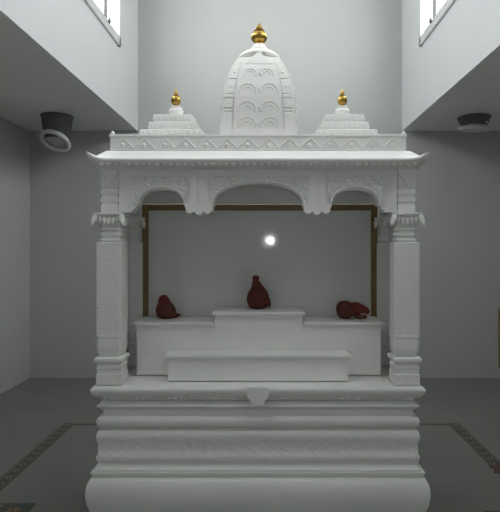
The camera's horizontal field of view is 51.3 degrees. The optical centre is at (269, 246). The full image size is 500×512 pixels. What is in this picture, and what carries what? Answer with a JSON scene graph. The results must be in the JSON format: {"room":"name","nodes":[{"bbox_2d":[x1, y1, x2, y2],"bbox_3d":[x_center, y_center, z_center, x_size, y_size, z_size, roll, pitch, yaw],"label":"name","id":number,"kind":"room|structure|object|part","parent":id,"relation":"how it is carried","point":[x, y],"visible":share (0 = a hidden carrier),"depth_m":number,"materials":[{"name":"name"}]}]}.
{"room":"hindu temple interior","nodes":[
{"label":"hindu temple interior","id":0,"kind":"room"},
{"bbox_2d":[0,117,29,393],"bbox_3d":[-3.705,0.038,2.131,0.150,3.885,11.462,0,0,0],"label":"wall","id":1,"kind":"structure","parent":0,"point":[14,139],"depth_m":7.39,"materials":[{"name":"white paint"}]},
{"bbox_2d":[0,0,137,129],"bbox_3d":[-2.095,-3.188,2.131,0.200,2.861,11.462,0,0,0],"label":"wall","id":2,"kind":"structure","parent":0,"point":[68,30],"depth_m":5.71,"materials":[{"name":"white paint"}]},
{"bbox_2d":[84,0,120,46],"bbox_3d":[-2.010,-3.295,5.431,0.139,1.310,2.861,0,0,0],"label":"window","id":3,"kind":"structure","parent":2,"relation":"in","point":[108,12],"depth_m":6.49,"materials":[{"name":"glass"}]},
{"bbox_3d":[-2.075,-3.295,5.431,0.010,1.290,2.841,0,0,0],"label":"pane","id":4,"kind":"part","parent":3,"relation":"part of","materials":[{"name":"clear glass"}]},
{"bbox_2d":[0,10,137,130],"bbox_3d":[-2.812,-1.829,2.131,1.635,0.150,11.462,0,0,0],"label":"ceiling","id":5,"kind":"structure","parent":0,"point":[33,82],"depth_m":5.83,"materials":[{"name":"paint"}]},
{"bbox_2d":[39,112,73,152],"bbox_3d":[-2.848,-1.518,6.940,0.424,0.473,0.449,0,0,0],"label":"ceiling lamp","id":6,"kind":"object","parent":5,"relation":"attached to","point":[55,134],"visible":1,"depth_m":6.83,"materials":[{"name":"grey metal"}]},
{"bbox_2d":[0,378,499,511],"bbox_3d":[0.160,2.041,2.131,7.880,0.120,11.762,0,0,0],"label":"floor","id":7,"kind":"structure","parent":0,"point":[458,478],"depth_m":5.30,"materials":[{"name":"tile"}]},
{"bbox_2d":[0,503,36,511],"bbox_3d":[-2.575,1.980,3.594,1.549,0.007,0.854,0,0,0],"label":"trim","id":8,"kind":"structure","parent":7,"relation":"on","point":[4,507],"depth_m":3.95,"materials":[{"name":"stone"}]},
{"bbox_2d":[4,507,21,511],"bbox_3d":[-1.930,1.980,3.900,0.118,0.005,0.121,0,0,0],"label":"flower","id":9,"kind":"object","parent":8,"relation":"on","point":[7,509],"depth_m":3.92,"materials":[{"name":"orange stone"}]},
{"bbox_2d":[0,423,74,490],"bbox_3d":[-2.250,1.982,4.021,0.125,0.005,3.642,0,0,0],"label":"trim","id":10,"kind":"structure","parent":7,"relation":"on","point":[35,453],"depth_m":4.91,"materials":[{"name":"grey stone"}]},
{"bbox_2d":[85,23,430,511],"bbox_3d":[-0.084,0.123,4.030,2.378,3.717,0.974,0,0,0],"label":"shrine","id":11,"kind":"object","parent":7,"relation":"on","point":[164,445],"visible":1,"depth_m":3.65,"materials":[{"name":"white stone"}]},
{"bbox_2d":[184,170,213,215],"bbox_3d":[-0.499,-0.382,3.705,0.209,0.314,0.141,0,0,0],"label":"pendant","id":12,"kind":"object","parent":11,"relation":"attached to","point":[198,184],"depth_m":3.64,"materials":[{"name":"white stone"}]},
{"bbox_3d":[-0.084,-0.614,4.030,2.335,0.137,0.974,0,0,0],"label":"cornice","id":13,"kind":"part","parent":11,"relation":"part of","materials":[{"name":"white stone"}]},
{"bbox_3d":[-0.084,1.032,3.639,0.150,0.131,0.130,0,0,0],"label":"spout","id":14,"kind":"part","parent":11,"relation":"part of","materials":[{"name":"white stone"}]},
{"bbox_2d":[133,307,383,380],"bbox_3d":[-0.084,0.727,3.992,1.885,0.476,0.522,0,0,0],"label":"altar","id":15,"kind":"object","parent":11,"relation":"on","point":[235,343],"visible":0.99,"depth_m":3.92,"materials":[{"name":"white stone"}]},
{"bbox_2d":[156,295,180,318],"bbox_3d":[-0.818,0.472,4.138,0.181,0.190,0.153,0,0,-32],"label":"cloth bundle","id":16,"kind":"object","parent":15,"relation":"on","point":[165,309],"visible":1,"depth_m":4.08,"materials":[{"name":"red fabric"}]},
{"bbox_2d":[247,275,270,308],"bbox_3d":[-0.087,0.356,4.128,0.194,0.264,0.173,0,0,0],"label":"cloth bundle","id":17,"kind":"object","parent":15,"relation":"on","point":[257,296],"visible":1,"depth_m":4.08,"materials":[{"name":"red fabric"}]},
{"bbox_2d":[336,300,369,318],"bbox_3d":[0.654,0.493,4.094,0.265,0.144,0.136,0,0,0],"label":"cloth bundle","id":18,"kind":"object","parent":15,"relation":"on","point":[345,309],"visible":1,"depth_m":4.05,"materials":[{"name":"red fabric"}]},
{"bbox_2d":[142,205,376,316],"bbox_3d":[-0.084,0.308,4.285,1.930,1.311,0.055,0,0,0],"label":"panel","id":19,"kind":"object","parent":11,"relation":"on","point":[205,263],"visible":0.62,"depth_m":4.28,"materials":[{"name":"grey stone"}]},
{"bbox_2d":[302,170,331,215],"bbox_3d":[0.331,-0.382,3.705,0.209,0.314,0.141,0,0,0],"label":"pendant","id":20,"kind":"object","parent":11,"relation":"attached to","point":[316,184],"depth_m":3.64,"materials":[{"name":"white stone"}]},
{"bbox_2d":[74,423,447,424],"bbox_3d":[-0.095,1.982,5.812,4.170,0.005,0.050,0,0,0],"label":"trim","id":21,"kind":"structure","parent":7,"relation":"on","point":[76,423],"depth_m":5.80,"materials":[{"name":"grey stone"}]},
{"bbox_2d":[448,423,499,474],"bbox_3d":[2.060,1.982,4.021,0.125,0.005,3.642,0,0,0],"label":"trim","id":22,"kind":"structure","parent":7,"relation":"on","point":[475,444],"depth_m":5.21,"materials":[{"name":"grey stone"}]},
{"bbox_2d":[489,462,499,472],"bbox_3d":[2.130,1.980,4.620,0.325,0.007,0.325,0,0,0],"label":"trim","id":23,"kind":"structure","parent":7,"relation":"on","point":[496,467],"depth_m":4.66,"materials":[{"name":"red stone"}]},
{"bbox_2d":[30,0,499,377],"bbox_3d":[0.160,-1.319,7.937,7.880,6.600,0.150,0,0,0],"label":"wall","id":24,"kind":"structure","parent":0,"point":[190,47],"depth_m":7.86,"materials":[{"name":"white paint"}]},
{"bbox_2d":[498,307,499,366],"bbox_3d":[3.700,1.364,7.845,0.500,0.900,0.035,0,0,0],"label":"wooden board","id":25,"kind":"object","parent":24,"relation":"attached to","point":[499,307],"visible":1,"depth_m":7.85,"materials":[{"name":"brown wood"}]},
{"bbox_2d":[402,0,499,129],"bbox_3d":[2.095,-3.188,2.131,0.200,2.861,11.462,0,0,0],"label":"wall","id":26,"kind":"structure","parent":0,"point":[469,31],"depth_m":6.01,"materials":[{"name":"white paint"}]},
{"bbox_2d":[419,0,455,46],"bbox_3d":[2.010,-3.295,5.431,0.139,1.310,2.861,0,0,0],"label":"window","id":27,"kind":"structure","parent":26,"relation":"in","point":[431,12],"depth_m":6.49,"materials":[{"name":"glass"}]},
{"bbox_3d":[2.075,-3.295,5.431,0.010,1.290,2.841,0,0,0],"label":"pane","id":28,"kind":"part","parent":27,"relation":"part of","materials":[{"name":"clear glass"}]},
{"bbox_2d":[402,45,499,130],"bbox_3d":[2.973,-1.829,2.131,1.955,0.150,11.462,0,0,0],"label":"ceiling","id":29,"kind":"structure","parent":0,"point":[478,91],"depth_m":6.27,"materials":[{"name":"paint"}]},
{"bbox_2d":[457,113,491,132],"bbox_3d":[2.756,-1.647,7.023,0.439,0.214,0.444,0,0,0],"label":"ceiling lamp","id":30,"kind":"object","parent":29,"relation":"attached to","point":[475,122],"visible":1,"depth_m":6.87,"materials":[{"name":"grey metal"}]}
]}

